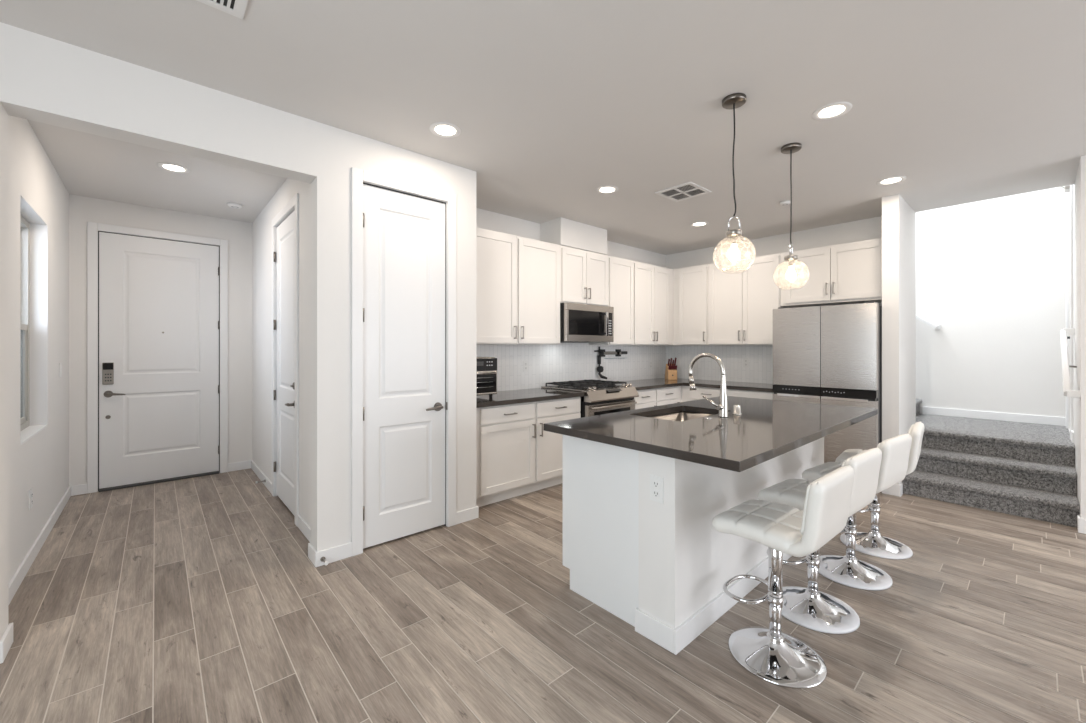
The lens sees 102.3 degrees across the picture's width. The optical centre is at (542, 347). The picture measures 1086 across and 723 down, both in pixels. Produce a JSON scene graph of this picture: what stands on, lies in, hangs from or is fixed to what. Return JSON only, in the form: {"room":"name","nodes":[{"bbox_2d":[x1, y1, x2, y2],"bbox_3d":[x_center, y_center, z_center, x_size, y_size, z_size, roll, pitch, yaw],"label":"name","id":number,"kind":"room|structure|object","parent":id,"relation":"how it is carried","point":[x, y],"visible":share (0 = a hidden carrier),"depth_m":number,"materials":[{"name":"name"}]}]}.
{"room":"kitchen","nodes":[
{"label":"kitchen","id":0,"kind":"room"},
{"bbox_2d":[8,115,68,583],"bbox_3d":[-3.463,-0.022,2.893,0.170,2.743,2.728,0,0,-42],"label":"wall","id":1,"kind":"structure","parent":0,"point":[36,191],"depth_m":3.13,"materials":[{"name":"paint"}]},
{"bbox_2d":[29,488,32,509],"bbox_3d":[-3.204,0.947,2.736,0.009,0.118,0.072,0,0,-42],"label":"wall outlet","id":2,"kind":"object","parent":1,"relation":"attached to","point":[31,489],"visible":1,"depth_m":2.73,"materials":[{"name":"white plastic"}]},
{"bbox_2d":[20,214,47,445],"bbox_3d":[-3.376,-0.158,2.807,0.156,1.460,0.850,0,0,-42],"label":"window","id":3,"kind":"structure","parent":1,"relation":"in","point":[27,432],"depth_m":3.07,"materials":[{"name":"beige plastic"}]},
{"bbox_2d":[8,486,70,605],"bbox_3d":[-3.394,1.304,2.954,0.013,0.090,2.728,0,0,-42],"label":"baseboard","id":4,"kind":"structure","parent":1,"relation":"attached to","point":[21,572],"depth_m":2.79,"materials":[{"name":"white wood"}]},
{"bbox_2d":[69,194,251,485],"bbox_3d":[-3.841,-0.022,4.480,1.709,2.743,0.150,0,0,-42],"label":"wall","id":5,"kind":"structure","parent":0,"point":[82,210],"depth_m":4.42,"materials":[{"name":"paint"}]},
{"bbox_2d":[87,222,227,493],"bbox_3d":[-3.844,0.092,4.423,1.059,2.513,0.172,0,0,-42],"label":"door","id":6,"kind":"structure","parent":5,"relation":"in","point":[157,301],"depth_m":4.36,"materials":[{"name":"white paint"}]},
{"bbox_2d":[71,460,250,495],"bbox_3d":[-3.776,1.304,4.429,1.373,0.090,0.013,0,0,-42],"label":"baseboard","id":7,"kind":"structure","parent":5,"relation":"attached to","point":[76,489],"depth_m":4.75,"materials":[{"name":"white wood"}]},
{"bbox_2d":[0,22,475,639],"bbox_3d":[-2.166,-0.022,2.522,3.704,2.743,0.761,0,0,-42],"label":"wall","id":8,"kind":"structure","parent":0,"point":[43,79],"depth_m":2.64,"materials":[{"name":"paint"}]},
{"bbox_2d":[0,623,12,663],"bbox_3d":[-2.859,1.304,1.502,1.313,0.090,0.181,0,0,-42],"label":"baseboard","id":9,"kind":"object","parent":8,"relation":"attached to","point":[6,641],"visible":1,"depth_m":1.91,"materials":[{"name":"white wood"}]},
{"bbox_2d":[320,557,327,564],"bbox_3d":[-1.337,1.309,2.677,0.028,0.028,0.080,0,0,-42],"label":"door stop","id":10,"kind":"object","parent":8,"relation":"attached to","point":[322,559],"visible":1,"depth_m":2.68,"materials":[{"name":"silver metal"}]},
{"bbox_2d":[308,505,478,566],"bbox_3d":[-1.012,1.304,3.139,1.183,0.090,0.181,0,0,-42],"label":"baseboard","id":11,"kind":"structure","parent":8,"relation":"attached to","point":[340,552],"depth_m":2.78,"materials":[{"name":"white wood"}]},
{"bbox_2d":[351,167,455,555],"bbox_3d":[-0.973,0.091,3.105,0.766,2.515,0.148,0,0,-42],"label":"door","id":12,"kind":"structure","parent":8,"relation":"in","point":[403,233],"depth_m":3.06,"materials":[{"name":"white paint"}]},
{"bbox_2d":[252,178,310,527],"bbox_3d":[-2.307,-0.022,3.917,0.120,2.743,2.728,0,0,-42],"label":"wall","id":13,"kind":"structure","parent":0,"point":[262,225],"depth_m":4.12,"materials":[{"name":"paint"}]},
{"bbox_2d":[251,460,310,542],"bbox_3d":[-2.357,1.304,3.873,0.013,0.090,2.728,0,0,-42],"label":"baseboard","id":14,"kind":"structure","parent":13,"relation":"attached to","point":[302,525],"depth_m":4.02,"materials":[{"name":"white wood"}]},
{"bbox_2d":[272,193,298,525],"bbox_3d":[-2.144,0.091,3.677,0.154,2.515,0.953,0,0,-42],"label":"door","id":15,"kind":"structure","parent":13,"relation":"in","point":[285,225],"depth_m":3.67,"materials":[{"name":"white paint"}]},
{"bbox_2d":[0,468,1085,722],"bbox_3d":[1.434,1.409,2.391,9.118,0.120,10.276,0,0,-42],"label":"floor","id":16,"kind":"structure","parent":0,"point":[202,599],"depth_m":2.09,"materials":[{"name":"brown wood"}]},
{"bbox_2d":[476,402,535,506],"bbox_3d":[-0.528,0.921,4.021,0.695,0.855,0.686,0,0,-42],"label":"base cabinet","id":17,"kind":"object","parent":16,"relation":"on","point":[505,434],"visible":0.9,"depth_m":3.79,"materials":[{"name":"white paint"}]},
{"bbox_2d":[476,388,584,407],"bbox_3d":[-0.303,0.472,4.217,1.331,0.040,0.677,0,0,-42],"label":"countertop","id":18,"kind":"structure","parent":17,"relation":"on","point":[507,397],"depth_m":4.12,"materials":[{"name":"stone"}]},
{"bbox_2d":[476,357,496,396],"bbox_3d":[-0.663,0.269,3.968,0.383,0.364,0.422,0,0,-42],"label":"toaster oven","id":19,"kind":"object","parent":18,"relation":"on","point":[486,367],"visible":0.47,"depth_m":3.88,"materials":[{"name":"metal"}]},
{"bbox_2d":[531,397,580,491],"bbox_3d":[-0.039,0.921,4.454,0.606,0.855,0.686,0,0,-42],"label":"base cabinet","id":20,"kind":"object","parent":16,"relation":"on","point":[548,445],"visible":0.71,"depth_m":4.16,"materials":[{"name":"white paint"}]},
{"bbox_2d":[541,380,638,417],"bbox_3d":[0.531,0.860,4.888,0.794,0.939,0.773,0,0,-42],"label":"gas range","id":21,"kind":"object","parent":16,"relation":"on","point":[601,397],"visible":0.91,"depth_m":4.65,"materials":[{"name":"silver metal"}]},
{"bbox_2d":[541,385,620,391],"bbox_3d":[0.481,0.442,4.945,0.794,0.016,0.622,0,0,-42],"label":"cooktop","id":22,"kind":"object","parent":21,"relation":"in","point":[558,387],"depth_m":4.72,"materials":[{"name":"metal"}]},
{"bbox_2d":[634,389,656,408],"bbox_3d":[0.987,0.921,5.364,0.482,0.855,0.686,0,0,-42],"label":"base cabinet","id":23,"kind":"object","parent":16,"relation":"on","point":[647,398],"visible":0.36,"depth_m":5.15,"materials":[{"name":"white paint"}]},
{"bbox_2d":[655,386,680,405],"bbox_3d":[1.627,0.921,5.931,1.225,0.855,0.686,0,0,-42],"label":"base cabinet","id":24,"kind":"object","parent":16,"relation":"on","point":[668,395],"visible":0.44,"depth_m":5.47,"materials":[{"name":"white paint"}]},
{"bbox_2d":[615,378,773,391],"bbox_3d":[1.820,0.472,5.333,1.715,0.040,1.823,0,0,-42],"label":"countertop","id":25,"kind":"structure","parent":24,"relation":"on","point":[645,384],"depth_m":5.42,"materials":[{"name":"stone"}]},
{"bbox_2d":[665,364,676,379],"bbox_3d":[1.800,0.340,6.152,0.130,0.223,0.146,0,0,-4],"label":"knife block","id":26,"kind":"object","parent":25,"relation":"on","point":[671,374],"visible":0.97,"depth_m":6.08,"materials":[{"name":"brown wood"}]},
{"bbox_2d":[563,435,823,654],"bbox_3d":[1.097,0.909,2.901,2.076,0.879,0.793,0,0,-42],"label":"kitchen island","id":27,"kind":"object","parent":16,"relation":"on","point":[663,570],"visible":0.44,"depth_m":2.17,"materials":[{"name":"paint"}]},
{"bbox_2d":[650,474,663,503],"bbox_3d":[0.519,0.647,2.000,0.009,0.118,0.072,0,0,-42],"label":"wall outlet","id":28,"kind":"object","parent":27,"relation":"attached to","point":[656,482],"visible":1,"depth_m":2.00,"materials":[{"name":"white plastic"}]},
{"bbox_2d":[653,480,658,487],"bbox_3d":[0.518,0.625,1.998,0.004,0.030,0.032,0,0,-42],"label":"receptacle","id":29,"kind":"object","parent":28,"relation":"attached to","point":[655,482],"depth_m":2.00,"materials":[{"name":"white plastic"}]},
{"bbox_2d":[653,490,658,497],"bbox_3d":[0.518,0.669,1.998,0.004,0.030,0.032,0,0,-42],"label":"receptacle","id":30,"kind":"object","parent":28,"relation":"attached to","point":[655,492],"depth_m":2.00,"materials":[{"name":"white plastic"}]},
{"bbox_2d":[543,396,877,471],"bbox_3d":[1.178,0.449,2.772,2.160,0.040,1.111,0,0,-42],"label":"island countertop","id":31,"kind":"structure","parent":27,"relation":"on","point":[766,429],"depth_m":2.32,"materials":[{"name":"stone"}]},
{"bbox_2d":[651,411,713,420],"bbox_3d":[0.915,0.572,2.887,0.706,0.204,0.426,0,0,-42],"label":"undermount sink","id":32,"kind":"object","parent":31,"relation":"in","point":[681,415],"visible":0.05,"depth_m":3.18,"materials":[{"name":"metal"}]},
{"bbox_2d":[688,353,727,417],"bbox_3d":[1.037,0.232,2.775,0.089,0.394,0.266,0,0,-42],"label":"kitchen faucet","id":33,"kind":"object","parent":31,"relation":"on","point":[722,407],"visible":1,"depth_m":2.70,"materials":[{"name":"silver metal"}]},
{"bbox_2d":[732,405,741,414],"bbox_3d":[1.244,0.399,2.803,0.054,0.061,0.054,0,0,-42],"label":"air gap cap","id":34,"kind":"object","parent":31,"relation":"on","point":[736,408],"visible":1,"depth_m":2.79,"materials":[{"name":"silver metal"}]},
{"bbox_2d":[681,386,719,401],"bbox_3d":[2.220,0.921,5.667,0.688,0.855,0.600,0,0,-42],"label":"base cabinet","id":35,"kind":"object","parent":16,"relation":"on","point":[687,394],"visible":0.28,"depth_m":5.51,"materials":[{"name":"white paint"}]},
{"bbox_2d":[727,389,773,399],"bbox_3d":[2.628,0.922,5.231,0.656,0.854,0.586,0,0,-42],"label":"base cabinet","id":36,"kind":"object","parent":16,"relation":"on","point":[730,392],"visible":0.08,"depth_m":5.01,"materials":[{"name":"white paint"}]},
{"bbox_2d":[712,465,854,688],"bbox_3d":[1.029,0.923,1.899,0.405,0.849,0.460,0,0,-40],"label":"bar stool","id":37,"kind":"object","parent":16,"relation":"on","point":[773,655],"visible":1,"depth_m":1.83,"materials":[{"name":"white leather"}]},
{"bbox_2d":[757,447,881,633],"bbox_3d":[1.402,0.923,2.238,0.405,0.849,0.460,0,0,-38],"label":"bar stool","id":38,"kind":"object","parent":16,"relation":"on","point":[811,608],"visible":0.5,"depth_m":2.17,"materials":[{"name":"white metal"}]},
{"bbox_2d":[773,301,881,462],"bbox_3d":[3.035,0.465,4.563,0.864,1.768,0.888,0,0,-42],"label":"refrigerator","id":39,"kind":"object","parent":16,"relation":"on","point":[832,354],"visible":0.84,"depth_m":4.18,"materials":[{"name":"metal"}]},
{"bbox_2d":[802,433,911,589],"bbox_3d":[1.855,0.923,2.606,0.405,0.849,0.460,0,0,-36],"label":"bar stool","id":40,"kind":"object","parent":16,"relation":"on","point":[847,570],"visible":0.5,"depth_m":2.52,"materials":[{"name":"white metal"}]},
{"bbox_2d":[835,422,923,558],"bbox_3d":[2.273,0.923,2.963,0.460,0.849,0.405,0,0,43],"label":"bar stool","id":41,"kind":"object","parent":16,"relation":"on","point":[872,543],"visible":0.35,"depth_m":2.90,"materials":[{"name":"white metal"}]},
{"bbox_2d":[902,414,1079,526],"bbox_3d":[4.324,1.083,4.329,1.943,0.533,1.169,0,0,-42],"label":"staircase","id":42,"kind":"structure","parent":16,"relation":"on","point":[1028,470],"depth_m":3.84,"materials":[{"name":"grey carpet"}]},
{"bbox_2d":[916,399,921,414],"bbox_3d":[3.655,0.194,5.717,1.101,1.243,1.847,0,0,-42],"label":"baseboard","id":43,"kind":"structure","parent":42,"relation":"on","point":[918,401],"depth_m":5.32,"materials":[{"name":"white paint"}]},
{"bbox_2d":[0,0,1085,254],"bbox_3d":[0.930,-1.474,1.944,7.772,0.160,10.276,0,0,-42],"label":"ceiling","id":44,"kind":"structure","parent":0,"point":[553,103],"depth_m":2.38,"materials":[{"name":"paint"}]},
{"bbox_2d":[157,162,189,172],"bbox_3d":[-2.861,-1.391,3.388,0.200,0.004,0.200,0,0,-42],"label":"recessed light","id":45,"kind":"object","parent":44,"relation":"in","point":[172,167],"visible":1,"depth_m":3.38,"materials":[{"name":"white plastic"}]},
{"bbox_2d":[163,165,184,170],"bbox_3d":[-2.861,-1.392,3.388,0.131,0.002,0.131,0,0,-42],"label":"diffuser","id":46,"kind":"object","parent":45,"relation":"attached to","point":[167,167],"depth_m":3.39,"materials":[{"name":"white plastic"}]},
{"bbox_2d":[197,0,247,18],"bbox_3d":[-1.357,-1.389,1.648,0.396,0.010,0.177,0,0,-42],"label":"ceiling vent","id":47,"kind":"object","parent":44,"relation":"in","point":[237,8],"visible":1,"depth_m":1.77,"materials":[{"name":"white metal"}]},
{"bbox_2d":[227,202,242,208],"bbox_3d":[-3.001,-1.380,4.259,0.124,0.026,0.124,0,0,-42],"label":"smoke detector","id":48,"kind":"object","parent":44,"relation":"attached to","point":[232,205],"visible":1,"depth_m":4.24,"materials":[{"name":"white plastic"}]},
{"bbox_2d":[429,122,460,137],"bbox_3d":[-0.626,-1.391,2.801,0.200,0.004,0.200,0,0,-42],"label":"recessed light","id":49,"kind":"object","parent":44,"relation":"in","point":[441,129],"visible":1,"depth_m":2.79,"materials":[{"name":"white plastic"}]},
{"bbox_2d":[435,125,455,134],"bbox_3d":[-0.626,-1.392,2.801,0.131,0.002,0.131,0,0,-42],"label":"diffuser","id":50,"kind":"object","parent":49,"relation":"attached to","point":[439,129],"depth_m":2.80,"materials":[{"name":"white plastic"}]},
{"bbox_2d":[596,185,618,193],"bbox_3d":[0.567,-1.391,3.858,0.200,0.004,0.200,0,0,-42],"label":"recessed light","id":51,"kind":"object","parent":44,"relation":"in","point":[608,189],"visible":1,"depth_m":3.85,"materials":[{"name":"white plastic"}]},
{"bbox_2d":[600,187,614,192],"bbox_3d":[0.567,-1.392,3.858,0.131,0.002,0.131,0,0,-42],"label":"diffuser","id":52,"kind":"object","parent":51,"relation":"attached to","point":[603,189],"depth_m":3.86,"materials":[{"name":"white plastic"}]},
{"bbox_2d":[655,181,710,201],"bbox_3d":[1.253,-1.389,3.913,0.353,0.010,0.350,0,0,-42],"label":"ceiling vent","id":53,"kind":"object","parent":44,"relation":"in","point":[687,190],"visible":1,"depth_m":3.90,"materials":[{"name":"white metal"}]},
{"bbox_2d":[690,221,708,226],"bbox_3d":[1.763,-1.391,4.931,0.200,0.004,0.200,0,0,-42],"label":"recessed light","id":54,"kind":"object","parent":44,"relation":"in","point":[702,223],"visible":1,"depth_m":4.94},
{"bbox_2d":[722,93,745,260],"bbox_3d":[1.072,-0.909,2.454,0.220,0.970,0.220,0,0,-1],"label":"pendant light","id":55,"kind":"object","parent":44,"relation":"hanging from","point":[733,101],"visible":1,"depth_m":2.44,"materials":[{"name":"silver metal"}]},
{"bbox_2d":[780,200,790,205],"bbox_3d":[2.318,-1.380,4.187,0.096,0.026,0.096,0,0,-42],"label":"sprinkler cover","id":56,"kind":"object","parent":44,"relation":"attached to","point":[787,202],"visible":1,"depth_m":4.16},
{"bbox_2d":[781,142,801,279],"bbox_3d":[1.721,-0.900,3.033,0.220,0.988,0.220,0,0,40],"label":"pendant light","id":57,"kind":"object","parent":44,"relation":"hanging from","point":[790,148],"visible":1,"depth_m":3.02,"materials":[{"name":"silver metal"}]},
{"bbox_2d":[812,102,851,119],"bbox_3d":[1.702,-1.391,2.577,0.200,0.004,0.200,0,0,-42],"label":"recessed light","id":58,"kind":"object","parent":44,"relation":"in","point":[833,110],"visible":1,"depth_m":2.57,"materials":[{"name":"white plastic"}]},
{"bbox_2d":[819,105,844,116],"bbox_3d":[1.702,-1.392,2.577,0.131,0.002,0.131,0,0,-42],"label":"diffuser","id":59,"kind":"object","parent":58,"relation":"attached to","point":[832,110],"depth_m":2.58,"materials":[{"name":"white plastic"}]},
{"bbox_2d":[876,176,906,184],"bbox_3d":[2.904,-1.391,3.648,0.200,0.004,0.200,0,0,-42],"label":"recessed light","id":60,"kind":"object","parent":44,"relation":"in","point":[895,179],"visible":1,"depth_m":3.64,"materials":[{"name":"white plastic"}]},
{"bbox_2d":[881,178,900,183],"bbox_3d":[2.904,-1.392,3.648,0.131,0.002,0.131,0,0,-42],"label":"diffuser","id":61,"kind":"object","parent":60,"relation":"attached to","point":[889,180],"depth_m":3.64,"materials":[{"name":"white plastic"}]},
{"bbox_2d":[476,208,665,390],"bbox_3d":[0.370,-0.022,5.353,4.088,2.743,0.128,0,0,-42],"label":"wall","id":62,"kind":"structure","parent":0,"point":[561,362],"depth_m":5.14,"materials":[{"name":"white tile"}]},
{"bbox_2d":[476,227,516,343],"bbox_3d":[-0.627,-0.567,4.147,0.752,1.068,0.366,0,0,-42],"label":"upper cabinet","id":63,"kind":"object","parent":62,"relation":"attached to","point":[496,252],"visible":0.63,"depth_m":4.13,"materials":[{"name":"white paint"}]},
{"bbox_2d":[523,361,527,371],"bbox_3d":[-0.189,0.204,4.766,0.072,0.118,0.009,0,0,-42],"label":"wall outlet","id":64,"kind":"object","parent":62,"relation":"attached to","point":[525,363],"visible":1,"depth_m":4.76,"materials":[{"name":"white plastic"}]},
{"bbox_2d":[517,236,559,344],"bbox_3d":[-0.122,-0.567,4.594,0.592,1.068,0.366,0,0,-42],"label":"upper cabinet","id":65,"kind":"object","parent":62,"relation":"attached to","point":[538,262],"visible":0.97,"depth_m":4.47,"materials":[{"name":"white paint"}]},
{"bbox_2d":[560,245,608,305],"bbox_3d":[0.395,-0.792,5.053,0.788,0.618,0.366,0,0,-42],"label":"upper cabinet","id":66,"kind":"object","parent":62,"relation":"attached to","point":[584,275],"visible":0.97,"depth_m":4.91,"materials":[{"name":"white paint"}]},
{"bbox_2d":[560,302,613,342],"bbox_3d":[0.426,-0.268,5.017,0.782,0.423,0.447,0,0,-42],"label":"microwave oven","id":67,"kind":"object","parent":66,"relation":"attached to","point":[579,323],"visible":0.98,"depth_m":4.85,"materials":[{"name":"silver metal"}]},
{"bbox_2d":[589,255,633,344],"bbox_3d":[0.863,-0.567,5.490,0.488,1.068,0.332,0,0,-42],"label":"upper cabinet","id":68,"kind":"object","parent":62,"relation":"attached to","point":[621,271],"visible":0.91,"depth_m":5.38,"materials":[{"name":"white paint"}]},
{"bbox_2d":[600,349,626,358],"bbox_3d":[0.937,0.084,5.738,0.545,0.120,0.046,0,0,-42],"label":"rail","id":69,"kind":"object","parent":62,"relation":"attached to","point":[603,352],"visible":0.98,"depth_m":5.72,"materials":[{"name":"metal"}]},
{"bbox_2d":[594,347,606,378],"bbox_3d":[0.728,0.196,5.513,0.164,0.413,0.097,0,0,-42],"label":"pot filler","id":70,"kind":"object","parent":69,"relation":"hanging from","point":[600,369],"visible":1,"depth_m":5.50,"materials":[{"name":"black metal"}]},
{"bbox_2d":[633,261,672,344],"bbox_3d":[1.519,-0.567,6.049,1.231,1.068,0.366,0,0,-42],"label":"upper cabinet","id":71,"kind":"object","parent":62,"relation":"attached to","point":[653,285],"visible":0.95,"depth_m":5.79,"materials":[{"name":"white paint"}]},
{"bbox_2d":[540,217,606,254],"bbox_3d":[0.365,-1.248,5.051,0.762,0.291,0.332,0,0,-42],"label":"wall","id":72,"kind":"structure","parent":0,"point":[560,231],"depth_m":4.86,"materials":[{"name":"paint"}]},
{"bbox_2d":[666,216,881,383],"bbox_3d":[2.808,-0.022,5.599,0.114,2.743,2.754,0,0,-42],"label":"wall","id":73,"kind":"structure","parent":0,"point":[871,228],"depth_m":5.68,"materials":[{"name":"paint"}]},
{"bbox_2d":[673,264,708,344],"bbox_3d":[2.102,-0.567,6.040,0.368,1.068,0.525,0,0,-42],"label":"upper cabinet","id":74,"kind":"object","parent":73,"relation":"attached to","point":[690,284],"visible":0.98,"depth_m":5.93,"materials":[{"name":"white paint"}]},
{"bbox_2d":[743,358,748,366],"bbox_3d":[2.644,0.199,5.691,0.009,0.118,0.072,0,0,-42],"label":"wall outlet","id":75,"kind":"object","parent":73,"relation":"attached to","point":[745,360],"visible":1,"depth_m":5.69,"materials":[{"name":"white plastic"}]},
{"bbox_2d":[709,253,788,344],"bbox_3d":[2.571,-0.567,5.512,0.368,1.068,0.885,0,0,-42],"label":"upper cabinet","id":76,"kind":"object","parent":73,"relation":"attached to","point":[744,294],"visible":0.9,"depth_m":5.39,"materials":[{"name":"white paint"}]},
{"bbox_2d":[781,238,881,307],"bbox_3d":[3.204,-0.792,4.797,0.368,0.618,1.022,0,0,-42],"label":"upper cabinet","id":77,"kind":"object","parent":73,"relation":"attached to","point":[846,273],"visible":0.87,"depth_m":4.68,"materials":[{"name":"white paint"}]},
{"bbox_2d":[882,194,915,484],"bbox_3d":[3.496,-0.022,4.285,0.827,2.743,0.125,0,0,-42],"label":"wall","id":78,"kind":"structure","parent":0,"point":[898,218],"depth_m":4.04,"materials":[{"name":"paint"}]},
{"bbox_2d":[882,483,902,496],"bbox_3d":[3.218,1.296,4.030,0.098,0.105,0.138,0,0,-42],"label":"baseboard","id":79,"kind":"structure","parent":78,"relation":"attached to","point":[895,490],"depth_m":3.98,"materials":[{"name":"white wood"}]},
{"bbox_2d":[916,186,1065,416],"bbox_3d":[3.965,-1.301,6.291,0.120,5.300,4.846,0,0,-42],"label":"wall","id":80,"kind":"structure","parent":0,"point":[991,273],"depth_m":4.93,"materials":[{"name":"paint"}]},
{"bbox_2d":[916,314,940,328],"bbox_3d":[4.139,-0.881,5.934,0.093,1.312,1.862,0,0,-42],"label":"handrail","id":81,"kind":"object","parent":80,"relation":"attached to","point":[935,326],"visible":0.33,"depth_m":5.28,"materials":[{"name":"white wood"}]},
{"bbox_2d":[922,406,1065,425],"bbox_3d":[5.056,0.771,4.959,0.013,0.090,1.146,0,0,-42],"label":"baseboard","id":82,"kind":"structure","parent":80,"relation":"attached to","point":[1025,418],"depth_m":4.90,"materials":[{"name":"white wood"}]},
{"bbox_2d":[1068,184,1073,431],"bbox_3d":[5.077,-1.301,4.125,1.328,5.300,0.130,0,0,-42],"label":"wall","id":83,"kind":"structure","parent":0,"point":[1073,184],"depth_m":4.40,"materials":[{"name":"paint"}]},
{"bbox_2d":[1062,185,1072,439],"bbox_3d":[5.008,-0.441,4.134,0.926,2.513,0.175,0,0,-42],"label":"door","id":84,"kind":"structure","parent":83,"relation":"in","point":[1069,188],"depth_m":3.85,"materials":[{"name":"white paint"}]},
{"bbox_2d":[1071,430,1073,442],"bbox_3d":[4.980,0.771,4.135,1.195,0.090,0.013,0,0,-42],"label":"baseboard","id":85,"kind":"structure","parent":83,"relation":"attached to","point":[1072,431],"depth_m":3.74,"materials":[{"name":"white wood"}]},
{"bbox_2d":[1074,155,1085,518],"bbox_3d":[5.549,-0.022,1.969,0.827,2.743,3.984,0,0,-42],"label":"wall","id":86,"kind":"structure","parent":0,"point":[1080,181],"depth_m":3.21,"materials":[{"name":"paint"}]},
{"bbox_2d":[1060,328,1080,397],"bbox_3d":[4.195,0.104,3.484,0.752,0.532,0.080,0,0,-42],"label":"handrail","id":87,"kind":"object","parent":86,"relation":"attached to","point":[1067,391],"visible":1,"depth_m":3.45,"materials":[{"name":"white wood"}]},
{"bbox_2d":[1077,515,1085,533],"bbox_3d":[5.263,1.296,1.723,0.098,0.105,3.997,0,0,-42],"label":"baseboard","id":88,"kind":"structure","parent":86,"relation":"attached to","point":[1081,523],"depth_m":3.17,"materials":[{"name":"white wood"}]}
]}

